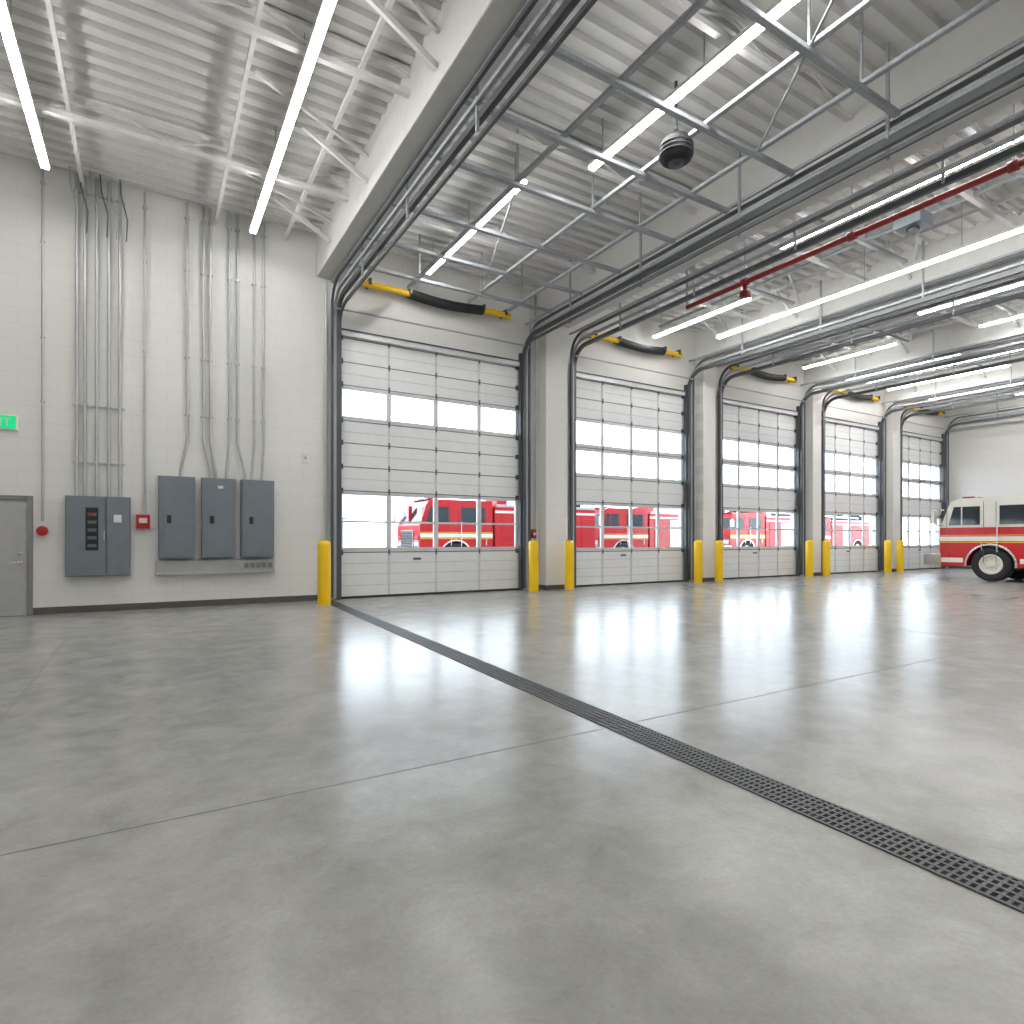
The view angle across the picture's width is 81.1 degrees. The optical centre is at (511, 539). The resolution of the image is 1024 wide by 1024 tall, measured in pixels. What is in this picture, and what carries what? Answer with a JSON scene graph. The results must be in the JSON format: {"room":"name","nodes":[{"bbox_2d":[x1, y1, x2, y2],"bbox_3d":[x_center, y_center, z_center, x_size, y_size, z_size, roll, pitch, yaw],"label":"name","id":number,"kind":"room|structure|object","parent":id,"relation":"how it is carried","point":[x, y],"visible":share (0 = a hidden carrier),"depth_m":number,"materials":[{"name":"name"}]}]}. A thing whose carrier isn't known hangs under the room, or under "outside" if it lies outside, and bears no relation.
{"room":"fire station garage","nodes":[
{"label":"fire station garage","id":0,"kind":"room"},
{"bbox_2d":[0,152,948,615],"bbox_3d":[4.545,-2.850,19.526,40.000,8.500,0.300,0,0,-31],"label":"wall","id":1,"kind":"structure","parent":0,"point":[294,293],"depth_m":12.72,"materials":[{"name":"white paint"}]},
{"bbox_2d":[0,414,17,430],"bbox_3d":[-9.350,-2.160,10.898,0.530,0.280,0.070,0,0,-31],"label":"exit sign","id":2,"kind":"object","parent":1,"relation":"attached to","point":[7,421],"visible":1,"depth_m":10.95,"materials":[{"name":"green plastic"}]},
{"bbox_2d":[0,495,32,615],"bbox_3d":[-9.425,0.290,10.838,1.160,2.220,0.096,0,0,-31],"label":"door","id":3,"kind":"structure","parent":1,"relation":"in","point":[16,511],"depth_m":11.03,"materials":[{"name":"grey metal"}]},
{"bbox_2d":[36,526,47,535],"bbox_3d":[-8.781,-0.170,11.184,0.180,0.180,0.170,0,0,-31],"label":"bell","id":4,"kind":"object","parent":1,"relation":"attached to","point":[41,530],"visible":1,"depth_m":11.12,"materials":[{"name":"red metal"}]},
{"bbox_2d":[65,495,130,576],"bbox_3d":[-8.011,-0.070,11.592,1.040,1.540,0.270,0,0,-31],"label":"electrical panel","id":5,"kind":"object","parent":1,"relation":"attached to","point":[97,528],"depth_m":11.49,"materials":[{"name":"grey metal"}]},
{"bbox_2d":[136,514,149,528],"bbox_3d":[-7.427,-0.370,12.036,0.240,0.280,0.115,0,0,-31],"label":"alarm pull station","id":6,"kind":"object","parent":1,"relation":"attached to","point":[142,521],"visible":1,"depth_m":12.01,"materials":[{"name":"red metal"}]},
{"bbox_2d":[33,595,317,614],"bbox_3d":[-8.367,1.335,11.523,9.620,0.130,0.020,0,0,-31],"label":"baseboard","id":7,"kind":"structure","parent":1,"relation":"attached to","point":[194,603],"depth_m":12.30,"materials":[{"name":"black rubber"}]},
{"bbox_2d":[158,475,194,558],"bbox_3d":[-6.884,-0.460,12.280,0.660,1.680,0.260,0,0,-31],"label":"electrical panel","id":8,"kind":"object","parent":1,"relation":"attached to","point":[176,494],"depth_m":12.17,"materials":[{"name":"grey metal"}]},
{"bbox_2d":[155,559,274,575],"bbox_3d":[-6.266,0.570,12.707,2.280,0.300,0.170,0,0,-31],"label":"trough","id":9,"kind":"object","parent":1,"relation":"attached to","point":[226,566],"visible":1,"depth_m":12.62,"materials":[{"name":"grey metal"}]},
{"bbox_2d":[201,478,235,557],"bbox_3d":[-6.222,-0.460,12.681,0.650,1.680,0.260,0,0,-31],"label":"electrical panel","id":10,"kind":"object","parent":1,"relation":"attached to","point":[218,495],"depth_m":12.57,"materials":[{"name":"grey metal"}]},
{"bbox_2d":[240,479,273,557],"bbox_3d":[-5.567,-0.460,13.077,0.660,1.680,0.260,0,0,-31],"label":"electrical panel","id":11,"kind":"object","parent":1,"relation":"attached to","point":[256,496],"depth_m":12.97,"materials":[{"name":"grey metal"}]},
{"bbox_2d":[40,168,535,539],"bbox_3d":[-4.081,-2.905,14.065,11.096,8.210,0.110,0,0,-31],"label":"electrical conduit","id":12,"kind":"object","parent":1,"relation":"attached to","point":[76,190],"visible":0.91,"depth_m":12.02,"materials":[{"name":"grey metal"}]},
{"bbox_2d":[302,453,308,462],"bbox_3d":[-4.735,-1.875,13.701,0.150,0.210,0.055,0,0,-31],"label":"wall thermostat","id":13,"kind":"object","parent":1,"relation":"attached to","point":[305,457],"visible":1,"depth_m":13.68,"materials":[{"name":"white plastic"}]},
{"bbox_2d":[341,336,518,598],"bbox_3d":[-1.972,-1.745,15.481,5.060,6.290,0.110,0,0,-31],"label":"door","id":14,"kind":"structure","parent":1,"relation":"in","point":[388,458],"depth_m":15.36,"materials":[{"name":"metal"}]},
{"bbox_2d":[426,259,444,274],"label":"led light","id":15,"kind":"object","parent":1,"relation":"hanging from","point":[441,261],"depth_m":13.98,"materials":[{"name":"white paint"}]},
{"bbox_2d":[361,277,511,318],"bbox_3d":[-1.829,-6.065,15.293,4.099,0.310,0.340,0,0,-31],"label":"hose","id":16,"kind":"object","parent":1,"relation":"attached to","point":[411,294],"visible":0.97,"depth_m":15.11,"materials":[{"name":"black rubber"}]},
{"bbox_2d":[539,325,566,589],"bbox_3d":[1.190,-2.350,17.103,0.790,7.500,0.370,0,0,-31],"label":"pilaster","id":17,"kind":"object","parent":1,"relation":"attached to","point":[553,345],"visible":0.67,"depth_m":16.94,"materials":[{"name":"white paint"}]},
{"bbox_2d":[531,529,535,537],"bbox_3d":[0.611,-0.175,16.794,0.140,0.250,0.140,0,0,-31],"label":"station","id":18,"kind":"object","parent":17,"relation":"attached to","point":[533,531],"visible":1,"depth_m":16.75,"materials":[{"name":"red plastic"}]},
{"bbox_2d":[576,378,683,586],"bbox_3d":[3.776,-1.745,18.961,4.700,6.290,0.110,0,0,-31],"label":"door","id":19,"kind":"structure","parent":1,"relation":"in","point":[600,403],"depth_m":18.93,"materials":[{"name":"metal"}]},
{"bbox_2d":[589,330,682,356],"bbox_3d":[3.918,-6.065,18.773,3.807,0.310,0.340,0,0,-31],"label":"hose","id":20,"kind":"object","parent":1,"relation":"attached to","point":[620,341],"visible":0.93,"depth_m":18.66,"materials":[{"name":"black rubber"}]},
{"bbox_2d":[695,358,714,581],"bbox_3d":[6.600,-2.350,20.379,0.640,7.500,0.370,0,0,-31],"label":"pilaster","id":21,"kind":"object","parent":1,"relation":"attached to","point":[705,379],"visible":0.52,"depth_m":20.23,"materials":[{"name":"white paint"}]},
{"bbox_2d":[723,404,795,578],"bbox_3d":[9.165,-1.745,22.224,4.500,6.290,0.110,0,0,-31],"label":"door","id":22,"kind":"structure","parent":1,"relation":"in","point":[740,424],"depth_m":22.21,"materials":[{"name":"metal"}]},
{"bbox_2d":[730,365,797,382],"bbox_3d":[9.306,-6.065,22.035,3.645,0.310,0.340,0,0,-31],"label":"hose","id":23,"kind":"object","parent":1,"relation":"attached to","point":[773,377],"visible":0.73,"depth_m":21.97,"materials":[{"name":"black rubber"}]},
{"bbox_2d":[805,384,821,575],"bbox_3d":[11.883,-2.350,23.577,0.590,7.500,0.370,0,0,-31],"label":"pilaster","id":24,"kind":"object","parent":1,"relation":"attached to","point":[813,404],"visible":0.69,"depth_m":23.42,"materials":[{"name":"white paint"}]},
{"bbox_2d":[825,422,877,573],"bbox_3d":[14.298,-1.745,25.331,4.300,6.290,0.110,0,0,-31],"label":"door","id":25,"kind":"structure","parent":1,"relation":"in","point":[845,440],"depth_m":25.30,"materials":[{"name":"metal"}]},
{"bbox_2d":[834,389,880,400],"bbox_3d":[14.438,-6.065,25.141,3.483,0.310,0.340,0,0,-31],"label":"hose","id":26,"kind":"object","parent":1,"relation":"attached to","point":[858,397],"visible":0.65,"depth_m":25.17,"materials":[{"name":"black rubber"}]},
{"bbox_2d":[885,402,899,571],"bbox_3d":[16.994,-2.350,26.671,0.640,7.500,0.370,0,0,-31],"label":"pilaster","id":27,"kind":"object","parent":1,"relation":"attached to","point":[893,420],"visible":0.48,"depth_m":26.51,"materials":[{"name":"white paint"}]},
{"bbox_2d":[903,435,940,569],"bbox_3d":[19.345,-1.745,28.387,4.100,6.290,0.110,0,0,-31],"label":"door","id":28,"kind":"structure","parent":1,"relation":"in","point":[916,451],"depth_m":28.43,"materials":[{"name":"metal"}]},
{"bbox_2d":[904,405,944,415],"bbox_3d":[19.485,-6.065,28.196,3.321,0.310,0.340,0,0,-31],"label":"hose","id":29,"kind":"object","parent":1,"relation":"attached to","point":[942,413],"visible":0.47,"depth_m":28.21,"materials":[{"name":"black rubber"}]},
{"bbox_2d":[0,568,1023,1023],"bbox_3d":[10.552,1.500,9.603,40.600,0.200,23.500,0,0,-31],"label":"floor","id":30,"kind":"structure","parent":0,"point":[602,876],"depth_m":3.09,"materials":[{"name":"concrete"}]},
{"bbox_2d":[317,540,331,606],"bbox_3d":[-3.995,0.705,12.720,0.310,1.390,0.310,0,0,-31],"label":"bollard","id":31,"kind":"object","parent":30,"relation":"on","point":[324,546],"visible":1,"depth_m":12.60,"materials":[{"name":"metal"}]},
{"bbox_2d":[0,576,1023,855],"bbox_3d":[10.643,1.399,9.453,40.000,0.001,23.150,0,0,-31],"label":"joint","id":32,"kind":"object","parent":30,"relation":"on","point":[833,576],"visible":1,"depth_m":4.01,"materials":[{"name":"grey concrete"}]},
{"bbox_2d":[528,540,538,592],"bbox_3d":[0.580,0.705,16.074,0.310,1.390,0.310,0,0,-31],"label":"bollard","id":33,"kind":"object","parent":30,"relation":"on","point":[533,544],"visible":1,"depth_m":15.96,"materials":[{"name":"metal"}]},
{"bbox_2d":[564,540,574,589],"bbox_3d":[1.606,0.705,16.753,0.310,1.390,0.310,0,0,-31],"label":"bollard","id":34,"kind":"object","parent":30,"relation":"on","point":[569,544],"visible":1,"depth_m":16.64,"materials":[{"name":"metal"}]},
{"bbox_2d":[331,0,1023,599],"bbox_3d":[1.350,-2.825,9.993,5.490,8.450,12.700,0,0,-31],"label":"door track","id":35,"kind":"object","parent":30,"relation":"on","point":[1014,71],"visible":0.98,"depth_m":9.88,"materials":[{"name":"metal"}]},
{"bbox_2d":[331,600,1023,913],"bbox_3d":[0.056,1.396,5.908,0.260,0.008,18.079,0,0,-29],"label":"drain grate","id":36,"kind":"object","parent":30,"relation":"on","point":[1001,887],"visible":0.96,"depth_m":3.25,"materials":[{"name":"metal"}]},
{"bbox_2d":[693,540,701,582],"bbox_3d":[6.054,0.705,19.446,0.310,1.390,0.310,0,0,-31],"label":"bollard","id":37,"kind":"object","parent":30,"relation":"on","point":[698,543],"visible":0.98,"depth_m":19.33,"materials":[{"name":"metal"}]},
{"bbox_2d":[714,540,722,581],"bbox_3d":[6.910,0.705,19.964,0.310,1.390,0.310,0,0,-31],"label":"bollard","id":38,"kind":"object","parent":30,"relation":"on","point":[718,544],"visible":0.98,"depth_m":19.86,"materials":[{"name":"metal"}]},
{"bbox_2d":[569,109,1023,587],"bbox_3d":[7.098,-2.825,13.474,5.130,8.450,12.700,0,0,-31],"label":"door track","id":39,"kind":"object","parent":30,"relation":"on","point":[688,392],"visible":0.93,"depth_m":13.64,"materials":[{"name":"metal"}]},
{"bbox_2d":[805,540,812,576],"bbox_3d":[11.230,0.705,22.579,0.310,1.390,0.310,0,0,-31],"label":"bollard","id":40,"kind":"object","parent":30,"relation":"on","point":[809,543],"visible":0.99,"depth_m":22.48,"materials":[{"name":"metal"}]},
{"bbox_2d":[822,540,829,575],"bbox_3d":[12.171,0.705,23.149,0.310,1.390,0.310,0,0,-31],"label":"bollard","id":41,"kind":"object","parent":30,"relation":"on","point":[826,543],"visible":0.95,"depth_m":23.04,"materials":[{"name":"metal"}]},
{"bbox_2d":[717,272,1023,575],"bbox_3d":[12.488,-2.825,16.736,4.930,8.450,12.700,0,0,-31],"label":"door track","id":42,"kind":"object","parent":30,"relation":"on","point":[800,413],"visible":0.95,"depth_m":19.34,"materials":[{"name":"metal"}]},
{"bbox_2d":[884,540,891,572],"bbox_3d":[16.020,0.705,25.480,0.310,1.390,0.310,0,0,-31],"label":"bollard","id":43,"kind":"object","parent":30,"relation":"on","point":[887,543],"visible":1,"depth_m":25.38,"materials":[{"name":"metal"}]},
{"bbox_2d":[896,540,903,571],"bbox_3d":[16.876,0.705,25.997,0.310,1.390,0.310,0,0,-31],"label":"bollard","id":44,"kind":"object","parent":30,"relation":"on","point":[900,543],"visible":0.94,"depth_m":25.90,"materials":[{"name":"metal"}]},
{"bbox_2d":[821,343,1023,571],"bbox_3d":[17.620,-2.825,19.843,4.730,8.450,12.700,0,0,-31],"label":"door track","id":45,"kind":"object","parent":30,"relation":"on","point":[881,427],"visible":0.92,"depth_m":24.06,"materials":[{"name":"metal"}]},
{"bbox_2d":[900,385,1023,568],"bbox_3d":[22.668,-2.825,22.899,4.530,8.450,12.700,0,0,-31],"label":"door track","id":46,"kind":"object","parent":30,"relation":"on","point":[944,439],"visible":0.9,"depth_m":27.55,"materials":[{"name":"metal"}]},
{"bbox_2d":[924,495,1023,581],"bbox_3d":[18.431,-0.185,18.446,3.020,3.170,9.270,0,0,-31],"label":"fire truck","id":47,"kind":"object","parent":30,"relation":"on","point":[984,534],"visible":1,"depth_m":20.27,"materials":[{"name":"red metal"}]},
{"bbox_2d":[0,0,1023,397],"bbox_3d":[10.630,-7.157,9.475,40.600,0.285,23.800,0,0,-31],"label":"ceiling","id":48,"kind":"structure","parent":0,"point":[163,60],"depth_m":9.72,"materials":[{"name":"metal"}]},
{"bbox_2d":[0,0,49,169],"bbox_3d":[-6.478,-6.730,7.727,0.130,0.720,5.970,0,0,-31],"label":"led light","id":49,"kind":"object","parent":48,"relation":"hanging from","point":[6,26],"visible":0.87,"depth_m":8.33,"materials":[{"name":"white paint"}]},
{"bbox_2d":[68,166,127,241],"bbox_3d":[-7.961,-6.454,11.528,0.944,1.113,0.194,0,0,-31],"label":"cable","id":50,"kind":"object","parent":48,"relation":"hanging from","point":[68,166],"visible":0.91,"depth_m":11.51,"materials":[{"name":"metal"}]},
{"bbox_2d":[250,0,336,233],"bbox_3d":[-3.458,-6.730,9.246,0.130,0.720,7.440,0,0,-31],"label":"led light","id":51,"kind":"object","parent":48,"relation":"hanging from","point":[326,9],"visible":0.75,"depth_m":8.71,"materials":[{"name":"white paint"}]},
{"bbox_2d":[317,0,547,281],"bbox_3d":[1.733,-6.600,4.089,0.600,1.000,23.200,0,0,-31],"label":"roof beam","id":52,"kind":"structure","parent":48,"relation":"attached to","point":[469,30],"depth_m":8.82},
{"bbox_2d":[446,230,475,255],"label":"led light","id":53,"kind":"object","parent":48,"relation":"hanging from","point":[471,232],"depth_m":12.83,"materials":[{"name":"white paint"}]},
{"bbox_2d":[477,188,518,226],"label":"led light","id":54,"kind":"object","parent":48,"relation":"hanging from","point":[492,212],"depth_m":11.49,"materials":[{"name":"white paint"}]},
{"bbox_2d":[0,0,1021,396],"bbox_3d":[10.524,-6.795,9.644,40.005,0.410,17.690,0,0,-31],"label":"joist","id":55,"kind":"object","parent":48,"relation":"attached to","point":[758,58],"depth_m":9.75,"materials":[{"name":"white metal"}]},
{"bbox_2d":[601,107,663,156],"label":"led light","id":56,"kind":"object","parent":48,"relation":"hanging from","point":[654,113],"depth_m":9.39,"materials":[{"name":"white paint"}]},
{"bbox_2d":[348,0,999,312],"bbox_3d":[1.505,-6.522,9.737,5.360,1.116,12.100,0,0,-31],"label":"frame","id":57,"kind":"object","parent":48,"relation":"hanging from","point":[803,49],"depth_m":8.93,"materials":[{"name":"grey metal"}]},
{"bbox_2d":[659,81,693,169],"bbox_3d":[2.512,-6.410,9.154,0.524,1.360,0.524,0,0,-31],"label":"security camera","id":58,"kind":"object","parent":48,"relation":"hanging from","point":[676,150],"visible":0.96,"depth_m":9.01,"materials":[{"name":"black plastic"}]},
{"bbox_2d":[652,296,751,337],"bbox_3d":[5.394,-6.730,17.351,0.130,0.720,3.540,0,0,-31],"label":"led light","id":59,"kind":"object","parent":48,"relation":"hanging from","point":[739,301],"visible":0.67,"depth_m":17.20,"materials":[{"name":"white paint"}]},
{"bbox_2d":[662,21,763,105],"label":"led light","id":60,"kind":"object","parent":48,"relation":"hanging from","point":[745,36],"depth_m":8.02,"materials":[{"name":"white paint"}]},
{"bbox_2d":[536,0,1023,328],"bbox_3d":[7.101,-6.600,7.338,0.950,1.000,23.200,0,0,-31],"label":"roof beam","id":61,"kind":"structure","parent":48,"relation":"attached to","point":[1000,24],"depth_m":9.79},
{"bbox_2d":[764,0,798,19],"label":"led light","id":62,"kind":"object","parent":48,"relation":"hanging from","point":[779,7],"depth_m":7.19,"materials":[{"name":"white paint"}]},
{"bbox_2d":[658,125,1023,327],"bbox_3d":[7.254,-6.822,13.217,4.600,0.516,12.100,0,0,-31],"label":"frame","id":63,"kind":"object","parent":48,"relation":"hanging from","point":[971,129],"depth_m":13.53,"materials":[{"name":"grey metal"}]},
{"bbox_2d":[802,341,896,368],"bbox_3d":[11.682,-6.730,20.866,0.130,0.720,3.240,0,0,-31],"label":"led light","id":64,"kind":"object","parent":48,"relation":"hanging from","point":[886,345],"visible":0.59,"depth_m":20.72,"materials":[{"name":"white paint"}]},
{"bbox_2d":[686,103,1023,309],"bbox_3d":[6.689,-6.280,11.080,0.240,1.620,9.030,0,0,-31],"label":"pipe","id":65,"kind":"object","parent":48,"relation":"hanging from","point":[1016,164],"visible":0.88,"depth_m":11.21,"materials":[{"name":"metal"}]},
{"bbox_2d":[778,167,940,248],"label":"led light","id":66,"kind":"object","parent":48,"relation":"hanging from","point":[909,189],"depth_m":11.48,"materials":[{"name":"white paint"}]},
{"bbox_2d":[716,202,1023,338],"bbox_3d":[8.305,-6.530,14.087,0.130,1.120,8.540,0,0,-31],"label":"led light","id":67,"kind":"object","parent":48,"relation":"hanging from","point":[1020,228],"visible":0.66,"depth_m":13.64,"materials":[{"name":"white paint"}]},
{"bbox_2d":[849,354,959,379],"bbox_3d":[14.336,-6.730,22.180,0.130,0.720,3.940,0,0,-31],"label":"led light","id":68,"kind":"object","parent":48,"relation":"hanging from","point":[958,354],"visible":0.05,"depth_m":21.96,"materials":[{"name":"white paint"}]},
{"bbox_2d":[893,189,932,236],"bbox_3d":[7.988,-6.610,11.908,0.500,0.960,0.500,0,0,-31],"label":"heater unit","id":69,"kind":"object","parent":48,"relation":"hanging from","point":[918,221],"depth_m":11.80,"materials":[{"name":"grey metal"}]},
{"bbox_2d":[869,340,1021,382],"bbox_3d":[15.785,-6.730,22.006,0.130,0.720,5.340,0,0,-31],"label":"led light","id":70,"kind":"object","parent":48,"relation":"hanging from","point":[1020,340],"visible":0.02,"depth_m":21.83,"materials":[{"name":"white paint"}]},
{"bbox_2d":[887,364,1009,390],"bbox_3d":[17.108,-6.730,23.683,0.130,0.720,4.240,0,0,-31],"label":"led light","id":71,"kind":"object","parent":48,"relation":"hanging from","point":[1007,365],"visible":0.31,"depth_m":23.45,"materials":[{"name":"white paint"}]},
{"bbox_2d":[917,267,1023,314],"bbox_3d":[13.193,-6.730,14.124,0.130,0.720,6.540,0,0,-31],"label":"led light","id":72,"kind":"object","parent":48,"relation":"hanging from","point":[1018,283],"visible":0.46,"depth_m":15.73,"materials":[{"name":"white paint"}]},
{"bbox_2d":[928,381,1023,399],"bbox_3d":[20.395,-6.730,25.205,0.130,0.720,5.040,0,0,-31],"label":"led light","id":73,"kind":"object","parent":48,"relation":"hanging from","point":[1022,381],"visible":0.44,"depth_m":25.64,"materials":[{"name":"white paint"}]},
{"bbox_2d":[945,128,1023,165],"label":"led light","id":74,"kind":"object","parent":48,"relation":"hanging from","point":[1022,128],"depth_m":9.83,"materials":[{"name":"white paint"}]},
{"bbox_2d":[945,136,1023,173],"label":"led light","id":75,"kind":"object","parent":48,"relation":"hanging from","point":[1023,136],"depth_m":9.91,"materials":[{"name":"white paint"}]},
{"bbox_2d":[978,312,1023,327],"bbox_3d":[15.202,-6.705,15.632,0.130,0.770,5.040,0,0,-31],"label":"led light","id":76,"kind":"object","parent":48,"relation":"hanging from","point":[1018,315],"visible":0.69,"depth_m":17.29,"materials":[{"name":"white paint"}]},
{"bbox_2d":[45,0,1023,391],"bbox_3d":[10.630,-6.650,9.475,36.060,0.670,23.200,0,0,-31],"label":"roof truss","id":77,"kind":"structure","parent":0,"point":[384,11],"depth_m":10.43,"materials":[{"name":"white metal"}]},
{"bbox_2d":[693,208,1023,361],"bbox_3d":[12.512,-6.600,10.614,0.800,1.000,23.200,0,0,-31],"label":"roof beam","id":78,"kind":"structure","parent":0,"point":[705,341],"depth_m":15.22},
{"bbox_2d":[783,285,1023,358],"bbox_3d":[12.643,-6.822,16.480,4.400,0.516,12.100,0,0,-31],"label":"frame","id":79,"kind":"object","parent":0,"point":[1007,309],"depth_m":18.17,"materials":[{"name":"grey metal"}]},
{"bbox_2d":[803,300,1023,385],"bbox_3d":[17.794,-6.600,13.812,0.750,1.000,23.200,0,0,-31],"label":"roof beam","id":80,"kind":"structure","parent":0,"point":[957,334],"depth_m":19.88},
{"bbox_2d":[884,351,1023,403],"bbox_3d":[22.906,-6.600,16.906,0.800,1.000,23.200,0,0,-31],"label":"roof beam","id":81,"kind":"structure","parent":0,"point":[1017,369],"depth_m":24.19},
{"bbox_2d":[951,356,983,366],"bbox_3d":[17.776,-6.822,19.587,4.200,0.516,12.100,0,0,-31],"label":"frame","id":82,"kind":"object","parent":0,"point":[969,362],"depth_m":22.26,"materials":[{"name":"grey metal"}]},
{"bbox_2d":[949,386,1023,565],"bbox_3d":[27.790,-2.850,20.038,0.300,8.500,23.500,0,0,-31],"label":"wall","id":83,"kind":"structure","parent":0,"point":[986,458],"depth_m":28.37,"materials":[{"name":"white paint"}]},
{"bbox_2d":[949,566,971,568],"bbox_3d":[27.730,1.335,19.827,0.020,0.130,23.200,0,0,-31],"label":"baseboard","id":84,"kind":"structure","parent":83,"relation":"attached to","point":[960,567],"depth_m":29.23,"materials":[{"name":"grey"}]},
{"label":"outside","id":85,"kind":"structure","parent":0,"visible":0},
{"bbox_2d":[343,547,397,547],"bbox_3d":[7.945,1.535,83.423,180.000,0.230,105.500,0,0,-31],"label":"ground","id":86,"kind":"structure","parent":85,"point":[343,547],"depth_m":112.54,"materials":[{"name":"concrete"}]},
{"bbox_2d":[391,498,594,547],"bbox_3d":[-0.648,-0.355,28.832,10.382,3.550,3.382,0,0,-31],"label":"fire truck","id":87,"kind":"object","parent":86,"relation":"on","point":[418,510],"visible":0.3,"depth_m":26.61,"materials":[{"name":"red metal"}]},
{"bbox_2d":[588,507,677,547],"bbox_3d":[7.985,-0.355,35.812,10.382,3.550,3.382,0,0,-31],"label":"fire truck","id":88,"kind":"object","parent":86,"relation":"on","point":[642,516],"visible":0.27,"depth_m":33.69,"materials":[{"name":"red metal"}]},
{"bbox_2d":[723,511,789,546],"bbox_3d":[17.925,-0.403,43.583,10.660,3.645,3.473,0,0,-31],"label":"fire truck","id":89,"kind":"object","parent":86,"relation":"on","point":[747,520],"visible":0.26,"depth_m":41.24,"materials":[{"name":"red metal"}]},
{"bbox_2d":[825,515,869,545],"bbox_3d":[27.492,-0.403,52.882,10.660,3.645,3.473,0,0,-31],"label":"fire truck","id":90,"kind":"object","parent":86,"relation":"on","point":[841,536],"visible":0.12,"depth_m":52.40,"materials":[{"name":"red metal"}]},
{"bbox_2d":[845,515,861,520],"bbox_3d":[58.866,-1.755,103.516,3.239,6.367,3.372,0,0,-31],"label":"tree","id":91,"kind":"object","parent":86,"relation":"on","point":[859,517],"visible":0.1,"depth_m":102.32,"materials":[{"name":"green plant"}]}
]}

